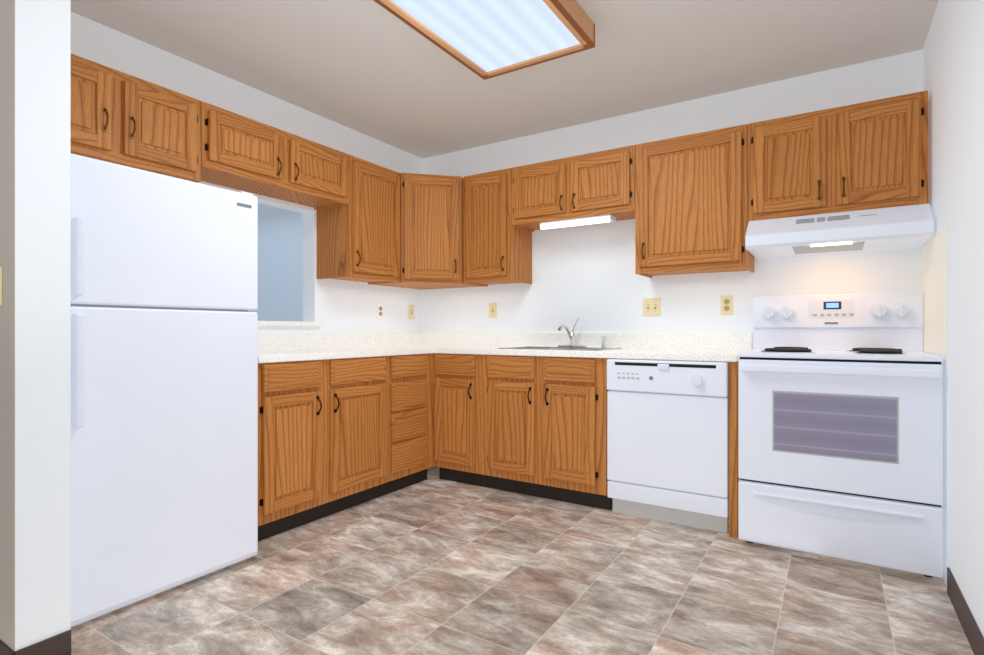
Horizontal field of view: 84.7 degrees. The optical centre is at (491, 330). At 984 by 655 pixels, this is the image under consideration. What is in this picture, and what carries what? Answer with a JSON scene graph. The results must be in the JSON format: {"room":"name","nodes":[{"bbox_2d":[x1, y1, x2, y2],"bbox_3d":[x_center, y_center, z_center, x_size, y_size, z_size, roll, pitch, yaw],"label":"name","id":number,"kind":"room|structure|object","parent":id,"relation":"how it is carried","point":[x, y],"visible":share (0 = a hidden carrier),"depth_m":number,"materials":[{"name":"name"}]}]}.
{"room":"kitchen","nodes":[
{"label":"kitchen","id":0,"kind":"room"},
{"bbox_2d":[0,0,70,650],"bbox_3d":[-1.775,-0.200,1.893,1.000,2.465,0.137,0,0,32],"label":"wall","id":1,"kind":"structure","parent":0,"point":[35,324],"depth_m":1.62,"materials":[{"name":"paint"}]},
{"bbox_2d":[0,267,1,305],"bbox_3d":[-1.500,-0.132,1.627,0.070,0.115,0.017,0,0,32],"label":"light switch","id":2,"kind":"object","parent":1,"relation":"attached to","point":[0,286],"visible":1,"depth_m":1.61,"materials":[{"name":"beige plastic"}]},
{"bbox_2d":[0,630,70,654],"bbox_3d":[-1.773,0.983,1.889,1.008,0.100,0.143,0,0,32],"label":"baseboard","id":3,"kind":"structure","parent":1,"relation":"attached to","point":[59,644],"depth_m":1.63,"materials":[{"name":"plastic"}]},
{"bbox_2d":[71,12,422,332],"bbox_3d":[-1.369,-0.200,3.359,0.120,2.465,2.775,0,0,32],"label":"wall","id":4,"kind":"structure","parent":0,"point":[337,306],"depth_m":3.54,"materials":[{"name":"paint"}]},
{"bbox_2d":[71,54,214,183],"bbox_3d":[-1.713,-0.921,2.397,0.323,0.380,0.771,0,0,32],"label":"upper cabinet","id":5,"kind":"object","parent":4,"relation":"attached to","point":[118,117],"depth_m":2.37,"materials":[{"name":"brown wood"}]},
{"bbox_2d":[215,106,350,209],"bbox_3d":[-1.277,-0.960,3.086,0.323,0.304,0.937,0,0,32],"label":"upper cabinet","id":6,"kind":"object","parent":4,"relation":"attached to","point":[252,156],"depth_m":3.01,"materials":[{"name":"brown wood"}]},
{"bbox_2d":[258,321,321,325],"bbox_3d":[-1.435,-0.042,3.251,0.185,0.030,0.869,0,0,32],"label":"sill","id":7,"kind":"structure","parent":4,"relation":"attached to","point":[283,323],"depth_m":3.35,"materials":[{"name":"laminate"}]},
{"bbox_2d":[317,155,406,283],"bbox_3d":[-0.861,-0.731,3.691,0.382,0.761,0.524,0,0,32],"label":"upper cabinet","id":8,"kind":"object","parent":4,"relation":"attached to","point":[365,240],"depth_m":3.55,"materials":[{"name":"brown wood"}]},
{"bbox_2d":[377,303,383,318],"bbox_3d":[-0.842,-0.145,4.072,0.008,0.115,0.070,0,0,32],"label":"electrical outlet","id":9,"kind":"object","parent":4,"relation":"attached to","point":[380,311],"visible":1,"depth_m":4.07,"materials":[{"name":"beige plastic"}]},
{"bbox_2d":[408,305,413,318],"bbox_3d":[-0.649,-0.149,4.370,0.017,0.115,0.070,0,0,32],"label":"light switch","id":10,"kind":"object","parent":4,"relation":"attached to","point":[410,311],"visible":1,"depth_m":4.36,"materials":[{"name":"beige plastic"}]},
{"bbox_2d":[371,173,483,289],"bbox_3d":[-0.488,-0.725,4.057,0.621,0.773,0.648,0,0,32],"label":"upper cabinet","id":11,"kind":"object","parent":4,"relation":"attached to","point":[430,198],"depth_m":3.84,"materials":[{"name":"brown wood"}]},
{"bbox_2d":[71,0,938,158],"bbox_3d":[-2.284,-1.457,1.911,7.080,0.050,6.600,0,0,32],"label":"ceiling","id":12,"kind":"structure","parent":0,"point":[373,69],"depth_m":2.81,"materials":[{"name":"paint"}]},
{"bbox_2d":[374,0,594,79],"bbox_3d":[-0.104,-1.379,2.179,0.620,0.104,1.220,0,0,32],"label":"ceiling light fixture","id":13,"kind":"object","parent":12,"relation":"attached to","point":[485,39],"visible":1,"depth_m":2.40,"materials":[{"name":"white plastic"}]},
{"bbox_2d":[71,466,973,654],"bbox_3d":[-2.284,1.058,1.911,7.080,0.050,6.600,0,0,32],"label":"floor","id":14,"kind":"structure","parent":0,"point":[433,564],"depth_m":2.10,"materials":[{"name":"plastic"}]},
{"bbox_2d":[71,153,257,626],"bbox_3d":[-1.514,0.208,2.303,0.705,1.650,0.715,0,0,32],"label":"refrigerator","id":15,"kind":"object","parent":14,"relation":"on","point":[164,389],"visible":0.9,"depth_m":2.07,"materials":[{"name":"metal"}]},
{"bbox_2d":[258,356,389,540],"bbox_3d":[-1.116,0.596,3.082,0.601,0.876,0.891,0,0,32],"label":"base cabinet","id":16,"kind":"object","parent":14,"relation":"on","point":[336,435],"depth_m":2.88,"materials":[{"name":"brown wood"}]},
{"bbox_2d":[258,332,437,362],"bbox_3d":[-0.990,0.086,3.254,0.630,0.139,1.320,0,0,32],"label":"countertop","id":17,"kind":"structure","parent":16,"relation":"on","point":[291,347],"depth_m":3.47,"materials":[{"name":"laminate"}]},
{"bbox_2d":[390,353,441,492],"bbox_3d":[-0.734,0.596,3.644,0.646,0.876,0.466,0,0,32],"label":"base cabinet","id":18,"kind":"object","parent":14,"relation":"on","point":[415,379],"depth_m":3.51,"materials":[{"name":"brown wood"}]},
{"bbox_2d":[442,353,477,485],"bbox_3d":[-0.088,0.596,3.833,0.391,0.876,0.601,0,0,32],"label":"base cabinet","id":19,"kind":"object","parent":14,"relation":"on","point":[459,371],"depth_m":3.57,"materials":[{"name":"brown wood"}]},
{"bbox_2d":[478,355,616,509],"bbox_3d":[0.435,0.596,3.503,0.846,0.876,0.601,0,0,32],"label":"base cabinet","id":20,"kind":"object","parent":14,"relation":"on","point":[542,420],"depth_m":3.25,"materials":[{"name":"brown wood"}]},
{"bbox_2d":[438,332,751,361],"bbox_3d":[0.314,0.086,3.577,2.490,0.139,0.605,0,0,32],"label":"countertop","id":21,"kind":"structure","parent":20,"relation":"on","point":[723,347],"depth_m":3.41,"materials":[{"name":"laminate"}]},
{"bbox_2d":[498,346,621,350],"bbox_3d":[0.442,0.133,3.502,0.682,0.038,0.432,0,0,32],"label":"sink","id":22,"kind":"object","parent":21,"relation":"in","point":[565,348],"visible":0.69,"depth_m":3.55,"materials":[{"name":"silver metal"}]},
{"bbox_2d":[558,317,605,347],"bbox_3d":[0.562,0.012,3.561,0.341,0.203,0.212,0,0,32],"label":"faucet","id":23,"kind":"object","parent":21,"relation":"on","point":[572,339],"visible":1,"depth_m":3.63,"materials":[{"name":"silver metal"}]},
{"bbox_2d":[607,359,728,532],"bbox_3d":[1.049,0.597,3.078,0.624,0.872,0.608,0,0,32],"label":"dishwasher","id":24,"kind":"object","parent":14,"relation":"on","point":[667,440],"visible":0.98,"depth_m":2.84,"materials":[{"name":"metal"}]},
{"bbox_2d":[738,292,943,577],"bbox_3d":[1.660,0.420,2.634,0.766,1.224,0.705,0,0,32],"label":"stove","id":25,"kind":"object","parent":14,"relation":"on","point":[840,426],"visible":1,"depth_m":2.40,"materials":[{"name":"metal"}]},
{"bbox_2d":[248,49,922,348],"bbox_3d":[-0.630,-0.200,4.604,7.000,2.465,0.120,0,0,32],"label":"wall","id":26,"kind":"structure","parent":0,"point":[590,278],"depth_m":3.58,"materials":[{"name":"paint"}]},
{"bbox_2d":[489,303,496,317],"bbox_3d":[0.002,-0.153,4.123,0.070,0.115,0.017,0,0,32],"label":"light switch","id":27,"kind":"object","parent":26,"relation":"attached to","point":[492,310],"visible":1,"depth_m":4.12,"materials":[{"name":"beige plastic"}]},
{"bbox_2d":[455,167,533,285],"bbox_3d":[0.015,-0.731,3.898,0.499,0.761,0.381,0,0,32],"label":"upper cabinet","id":28,"kind":"object","parent":26,"relation":"attached to","point":[490,249],"depth_m":3.80,"materials":[{"name":"brown wood"}]},
{"bbox_2d":[515,145,634,229],"bbox_3d":[0.570,-0.921,3.582,0.854,0.380,0.322,0,0,32],"label":"upper cabinet","id":29,"kind":"object","parent":26,"relation":"attached to","point":[599,183],"depth_m":3.42,"materials":[{"name":"brown wood"}]},
{"bbox_2d":[540,214,615,229],"bbox_3d":[0.550,-0.695,3.505,0.490,0.047,0.118,0,0,32],"label":"under-cabinet light","id":30,"kind":"object","parent":29,"relation":"attached to","point":[608,218],"visible":1,"depth_m":3.45,"materials":[{"name":"plastic"}]},
{"bbox_2d":[643,298,660,315],"bbox_3d":[1.028,-0.151,3.475,0.115,0.115,0.017,0,0,32],"label":"light switch","id":31,"kind":"object","parent":26,"relation":"attached to","point":[651,306],"visible":1,"depth_m":3.48,"materials":[{"name":"beige plastic"}]},
{"bbox_2d":[623,122,758,277],"bbox_3d":[1.192,-0.731,3.189,0.694,0.761,0.322,0,0,32],"label":"upper cabinet","id":32,"kind":"object","parent":26,"relation":"attached to","point":[696,203],"depth_m":3.03,"materials":[{"name":"brown wood"}]},
{"bbox_2d":[721,295,732,314],"bbox_3d":[1.410,-0.152,3.239,0.070,0.115,0.008,0,0,32],"label":"electrical outlet","id":33,"kind":"object","parent":26,"relation":"attached to","point":[726,304],"visible":1,"depth_m":3.24,"materials":[{"name":"beige plastic"}]},
{"bbox_2d":[759,90,927,219],"bbox_3d":[1.775,-0.854,2.821,0.760,0.515,0.322,0,0,32],"label":"upper cabinet","id":34,"kind":"object","parent":26,"relation":"attached to","point":[873,154],"depth_m":2.65,"materials":[{"name":"brown wood"}]},
{"bbox_2d":[745,204,933,258],"bbox_3d":[1.742,-0.498,2.760,0.756,0.170,0.460,0,0,32],"label":"range hood","id":35,"kind":"object","parent":34,"relation":"attached to","point":[898,228],"visible":1,"depth_m":2.61,"materials":[{"name":"metal"}]},
{"bbox_2d":[923,0,983,636],"bbox_3d":[0.590,-0.200,0.096,0.120,2.465,6.200,0,0,32],"label":"wall","id":36,"kind":"structure","parent":0,"point":[953,66],"depth_m":1.92,"materials":[{"name":"paint"}]},
{"bbox_2d":[922,225,946,355],"bbox_3d":[2.005,-0.159,2.454,0.004,0.524,0.698,0,0,32],"label":"panel","id":37,"kind":"object","parent":36,"relation":"attached to","point":[934,269],"visible":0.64,"depth_m":2.38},
{"bbox_2d":[947,567,983,654],"bbox_3d":[0.339,0.983,-0.183,0.008,0.100,5.460,0,0,32],"label":"baseboard","id":38,"kind":"structure","parent":36,"relation":"attached to","point":[973,633],"depth_m":1.83,"materials":[{"name":"plastic"}]}
]}

